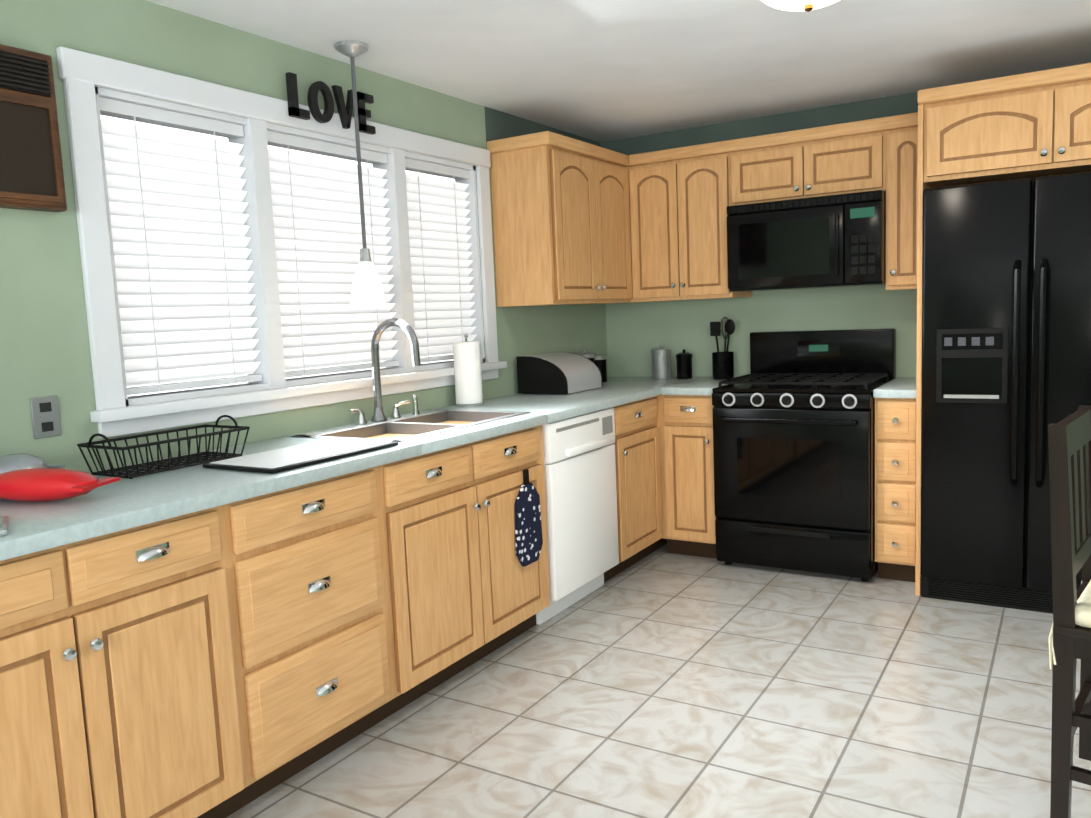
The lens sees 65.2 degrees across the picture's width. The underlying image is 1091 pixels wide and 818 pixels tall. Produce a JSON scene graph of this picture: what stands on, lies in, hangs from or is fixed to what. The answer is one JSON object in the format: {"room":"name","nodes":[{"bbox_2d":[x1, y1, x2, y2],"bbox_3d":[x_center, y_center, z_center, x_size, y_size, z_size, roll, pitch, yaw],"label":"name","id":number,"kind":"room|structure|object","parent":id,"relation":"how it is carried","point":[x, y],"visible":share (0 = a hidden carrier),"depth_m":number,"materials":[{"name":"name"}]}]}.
{"room":"kitchen","nodes":[
{"label":"kitchen","id":0,"kind":"room"},
{"bbox_2d":[0,0,607,472],"bbox_3d":[-1.706,0.004,2.032,0.124,2.340,7.800,1,7,32],"label":"wall","id":1,"kind":"structure","parent":0,"point":[44,342],"depth_m":2.64,"materials":[{"name":"green paint"}]},
{"bbox_2d":[0,44,66,211],"bbox_3d":[-1.530,-0.728,2.114,0.065,0.420,0.635,1,7,32],"label":"air vent","id":2,"kind":"object","parent":1,"relation":"in","point":[31,172],"visible":1,"depth_m":2.29,"materials":[{"name":"brown wood"}]},
{"bbox_2d":[30,395,60,438],"bbox_3d":[-1.406,0.022,2.402,0.008,0.115,0.075,1,7,32],"label":"electrical outlet plate","id":3,"kind":"object","parent":1,"relation":"attached to","point":[45,416],"visible":1,"depth_m":2.40,"materials":[{"name":"silver metal"}]},
{"bbox_2d":[56,46,506,437],"bbox_3d":[-0.838,-0.588,3.366,0.178,1.115,2.110,1,7,32],"label":"window","id":4,"kind":"structure","parent":1,"relation":"in","point":[141,124],"depth_m":3.01,"materials":[{"name":"white wood"}]},
{"bbox_2d":[99,97,476,394],"bbox_3d":[-0.853,-0.592,3.375,0.055,0.893,1.850,1,7,32],"label":"window blinds","id":5,"kind":"object","parent":4,"relation":"attached to","point":[177,207],"visible":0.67,"depth_m":3.03,"materials":[{"name":"white paint"}]},
{"bbox_2d":[285,72,375,134],"bbox_3d":[-0.810,-1.158,3.255,0.020,0.150,0.435,1,7,32],"label":"love sign","id":6,"kind":"object","parent":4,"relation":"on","point":[344,112],"visible":0.94,"depth_m":3.22,"materials":[{"name":"black"}]},
{"bbox_2d":[487,131,638,306],"bbox_3d":[0.128,-0.955,4.478,0.403,0.804,0.832,1,7,32],"label":"upper cabinet","id":7,"kind":"object","parent":1,"relation":"attached to","point":[577,222],"depth_m":4.20,"materials":[{"name":"brown wood"}]},
{"bbox_2d":[146,0,1090,142],"bbox_3d":[0.592,-1.127,0.455,5.700,0.060,8.100,1,7,32],"label":"ceiling","id":8,"kind":"structure","parent":0,"point":[600,71],"depth_m":3.37,"materials":[{"name":"paint"}]},
{"bbox_2d":[335,40,385,308],"bbox_3d":[-0.696,-0.863,3.205,0.136,0.964,0.136,1,7,32],"label":"pendant light","id":9,"kind":"object","parent":8,"relation":"hanging from","point":[367,290],"visible":1,"depth_m":3.20,"materials":[{"name":"metal"}]},
{"bbox_2d":[762,0,839,11],"bbox_3d":[0.805,-1.281,2.611,0.380,0.128,0.380,1,7,32],"label":"ceiling light fixture","id":10,"kind":"object","parent":8,"relation":"attached to","point":[799,5],"visible":1,"depth_m":2.62,"materials":[{"name":"white glass"}]},
{"bbox_2d":[226,544,1090,817],"bbox_3d":[0.694,1.256,0.722,5.700,0.060,8.100,1,7,32],"label":"floor","id":11,"kind":"structure","parent":0,"point":[660,682],"depth_m":2.78,"materials":[{"name":"tile"}]},
{"bbox_2d":[0,506,259,817],"bbox_3d":[-1.279,0.719,2.046,0.624,0.880,0.830,1,7,32],"label":"base cabinet","id":12,"kind":"object","parent":11,"relation":"on","point":[200,640],"depth_m":1.97,"materials":[{"name":"brown wood"}]},
{"bbox_2d":[0,378,691,561],"bbox_3d":[-0.655,0.120,3.019,0.642,0.040,5.058,1,7,32],"label":"countertop","id":13,"kind":"structure","parent":12,"relation":"on","point":[40,527],"depth_m":2.30,"materials":[{"name":"grey stone"}]},
{"bbox_2d":[0,515,8,535],"bbox_3d":[-1.173,0.249,1.807,0.060,0.015,0.170,-6,7,-31],"label":"phone","id":14,"kind":"object","parent":13,"relation":"on","point":[4,521],"visible":0.98,"depth_m":1.79,"materials":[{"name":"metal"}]},
{"bbox_2d":[0,453,120,501],"bbox_3d":[-1.367,0.173,2.002,0.470,0.140,0.591,1,7,32],"label":"snack bags","id":15,"kind":"object","parent":13,"relation":"on","point":[25,477],"visible":1,"depth_m":2.06,"materials":[{"name":"red plastic"}]},
{"bbox_2d":[77,415,249,478],"bbox_3d":[-1.128,0.107,2.552,0.219,0.130,0.428,1,7,32],"label":"wire rack","id":16,"kind":"object","parent":13,"relation":"on","point":[189,461],"visible":1,"depth_m":2.52,"materials":[{"name":"black metal"}]},
{"bbox_2d":[203,438,397,473],"bbox_3d":[-0.741,0.138,2.638,0.300,0.014,0.520,1,7,32],"label":"drying mat","id":17,"kind":"object","parent":13,"relation":"on","point":[289,458],"visible":1,"depth_m":2.56,"materials":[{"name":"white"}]},
{"bbox_2d":[349,318,423,425],"bbox_3d":[-0.577,-0.155,3.386,0.260,0.410,0.407,1,7,32],"label":"faucet","id":18,"kind":"object","parent":13,"relation":"on","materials":[{"name":"silver metal"}]},
{"bbox_2d":[288,406,531,441],"bbox_3d":[-0.489,0.153,3.336,0.500,0.197,0.840,1,7,32],"label":"sink","id":19,"kind":"object","parent":13,"relation":"in","point":[436,421],"depth_m":3.35,"materials":[{"name":"silver metal"}]},
{"bbox_2d":[453,334,484,406],"bbox_3d":[-0.357,-0.180,3.919,0.140,0.329,0.140,1,7,32],"label":"paper towel","id":20,"kind":"object","parent":13,"relation":"on","point":[467,369],"visible":1,"depth_m":3.87,"materials":[{"name":"white paper"}]},
{"bbox_2d":[517,352,602,394],"bbox_3d":[0.078,-0.191,4.465,0.290,0.194,0.380,1,7,32],"label":"bread box","id":21,"kind":"object","parent":13,"relation":"on","point":[565,373],"visible":1,"depth_m":4.34,"materials":[{"name":"silver metal"}]},
{"bbox_2d":[576,349,594,362],"bbox_3d":[0.219,-0.237,4.797,0.126,0.199,0.126,1,7,32],"label":"canister","id":22,"kind":"object","parent":13,"relation":"on","point":[589,355],"visible":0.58,"depth_m":4.75,"materials":[{"name":"silver metal"}]},
{"bbox_2d":[595,351,606,381],"bbox_3d":[0.300,-0.247,4.947,0.116,0.179,0.116,1,7,32],"label":"canister","id":23,"kind":"object","parent":13,"relation":"on","point":[600,362],"visible":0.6,"depth_m":4.90,"materials":[{"name":"black metal"}]},
{"bbox_2d":[651,345,670,378],"bbox_3d":[0.675,-0.277,4.984,0.116,0.199,0.116,1,7,32],"label":"steel canister","id":24,"kind":"object","parent":13,"relation":"on","point":[661,363],"visible":1,"depth_m":4.94,"materials":[{"name":"silver metal"}]},
{"bbox_2d":[676,349,692,378],"bbox_3d":[0.800,-0.261,4.920,0.096,0.169,0.096,1,7,32],"label":"canister","id":25,"kind":"object","parent":13,"relation":"on","point":[684,363],"visible":1,"depth_m":4.88,"materials":[{"name":"black metal"}]},
{"bbox_2d":[236,466,403,795],"bbox_3d":[-0.910,0.637,2.643,0.624,0.880,0.583,1,7,32],"label":"base cabinet","id":26,"kind":"object","parent":11,"relation":"on","point":[318,562],"depth_m":2.48,"materials":[{"name":"brown wood"}]},
{"bbox_2d":[388,426,549,706],"bbox_3d":[-0.497,0.544,3.311,0.624,0.880,0.998,1,7,32],"label":"base cabinet","id":27,"kind":"object","parent":11,"relation":"on","point":[463,589],"depth_m":3.06,"materials":[{"name":"brown wood"}]},
{"bbox_2d":[515,469,542,566],"bbox_3d":[-0.069,0.427,3.386,0.014,0.380,0.180,1,7,32],"label":"hanging towel","id":28,"kind":"object","parent":27,"relation":"hanging from","point":[528,535],"visible":0.9,"depth_m":3.37,"materials":[{"name":"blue fabric"}]},
{"bbox_2d":[536,407,618,624],"bbox_3d":[-0.062,0.453,3.977,0.630,0.876,0.592,1,7,32],"label":"dishwasher","id":29,"kind":"object","parent":11,"relation":"on","point":[581,494],"visible":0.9,"depth_m":3.77,"materials":[{"name":"white metal"}]},
{"bbox_2d":[580,394,671,581],"bbox_3d":[0.244,0.385,4.450,0.687,0.880,0.530,1,7,32],"label":"base cabinet","id":30,"kind":"object","parent":11,"relation":"on","point":[644,511],"depth_m":4.33,"materials":[{"name":"brown wood"}]},
{"bbox_2d":[660,378,726,393],"bbox_3d":[0.891,-0.127,4.642,0.284,0.040,0.643,1,7,32],"label":"countertop","id":31,"kind":"structure","parent":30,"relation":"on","point":[698,385],"depth_m":4.43,"materials":[{"name":"grey stone"}]},
{"bbox_2d":[710,317,734,379],"bbox_3d":[0.993,-0.341,4.767,0.156,0.347,0.120,1,7,32],"label":"utensil crock","id":32,"kind":"object","parent":31,"relation":"on","point":[722,365],"visible":1,"depth_m":4.73,"materials":[{"name":"black ceramic"}]},
{"bbox_2d":[668,394,716,558],"bbox_3d":[0.880,0.332,4.684,0.328,0.880,0.690,1,7,32],"label":"base cabinet","id":33,"kind":"object","parent":11,"relation":"on","point":[690,416],"depth_m":4.44,"materials":[{"name":"brown wood"}]},
{"bbox_2d":[712,328,895,581],"bbox_3d":[1.322,0.201,4.356,0.754,1.175,0.748,1,7,32],"label":"stove","id":34,"kind":"object","parent":11,"relation":"on","point":[794,444],"visible":0.98,"depth_m":4.13,"materials":[{"name":"black metal"}]},
{"bbox_2d":[873,382,915,581],"bbox_3d":[1.770,0.350,4.180,0.190,0.880,0.617,1,7,32],"label":"base cabinet","id":35,"kind":"object","parent":11,"relation":"on","point":[895,405],"depth_m":3.92,"materials":[{"name":"brown wood"}]},
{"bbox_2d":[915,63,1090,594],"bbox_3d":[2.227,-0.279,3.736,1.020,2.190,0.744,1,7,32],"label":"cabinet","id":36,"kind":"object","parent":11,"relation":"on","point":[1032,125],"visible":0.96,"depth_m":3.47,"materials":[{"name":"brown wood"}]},
{"bbox_2d":[920,172,1090,613],"bbox_3d":[2.197,-0.070,3.724,0.934,1.779,0.828,1,7,32],"label":"fridge","id":37,"kind":"object","parent":11,"relation":"on","point":[1006,323],"visible":1,"depth_m":3.52,"materials":[{"name":"black metal"}]},
{"bbox_2d":[1048,405,1090,817],"bbox_3d":[1.544,0.525,2.113,0.467,1.010,0.452,3,8,40],"label":"chair","id":38,"kind":"object","parent":11,"relation":"on","point":[1069,440],"visible":1,"depth_m":2.09,"materials":[{"name":"brown wood"}]},
{"bbox_2d":[600,92,918,377],"bbox_3d":[2.709,-0.397,3.933,5.700,2.340,0.124,1,7,32],"label":"wall","id":39,"kind":"structure","parent":0,"point":[636,333],"depth_m":4.77,"materials":[{"name":"green paint"}]},
{"bbox_2d":[635,140,751,301],"bbox_3d":[0.784,-1.011,4.728,0.598,0.804,0.405,1,7,32],"label":"upper cabinet","id":40,"kind":"object","parent":39,"relation":"attached to","point":[683,194],"depth_m":4.58,"materials":[{"name":"brown wood"}]},
{"bbox_2d":[731,127,814,205],"bbox_3d":[1.225,-1.236,4.454,0.428,0.334,0.354,1,7,32],"label":"upper cabinet","id":41,"kind":"object","parent":39,"relation":"attached to","point":[780,166],"depth_m":4.30,"materials":[{"name":"brown wood"}]},
{"bbox_2d":[727,190,885,291],"bbox_3d":[1.360,-0.840,4.374,0.754,0.435,0.436,1,7,32],"label":"over-the-range microwave","id":42,"kind":"object","parent":41,"relation":"attached to","point":[832,241],"visible":1,"depth_m":4.19,"materials":[{"name":"black plastic"}]},
{"bbox_2d":[815,117,886,196],"bbox_3d":[1.508,-1.228,4.280,0.428,0.334,0.354,1,7,32],"label":"upper cabinet","id":43,"kind":"object","parent":39,"relation":"attached to","point":[851,157],"depth_m":4.10,"materials":[{"name":"brown wood"}]},
{"bbox_2d":[886,112,917,289],"bbox_3d":[1.783,-0.988,4.143,0.193,0.804,0.354,1,7,32],"label":"upper cabinet","id":44,"kind":"object","parent":39,"relation":"attached to","point":[902,130],"depth_m":4.01,"materials":[{"name":"brown wood"}]}
]}

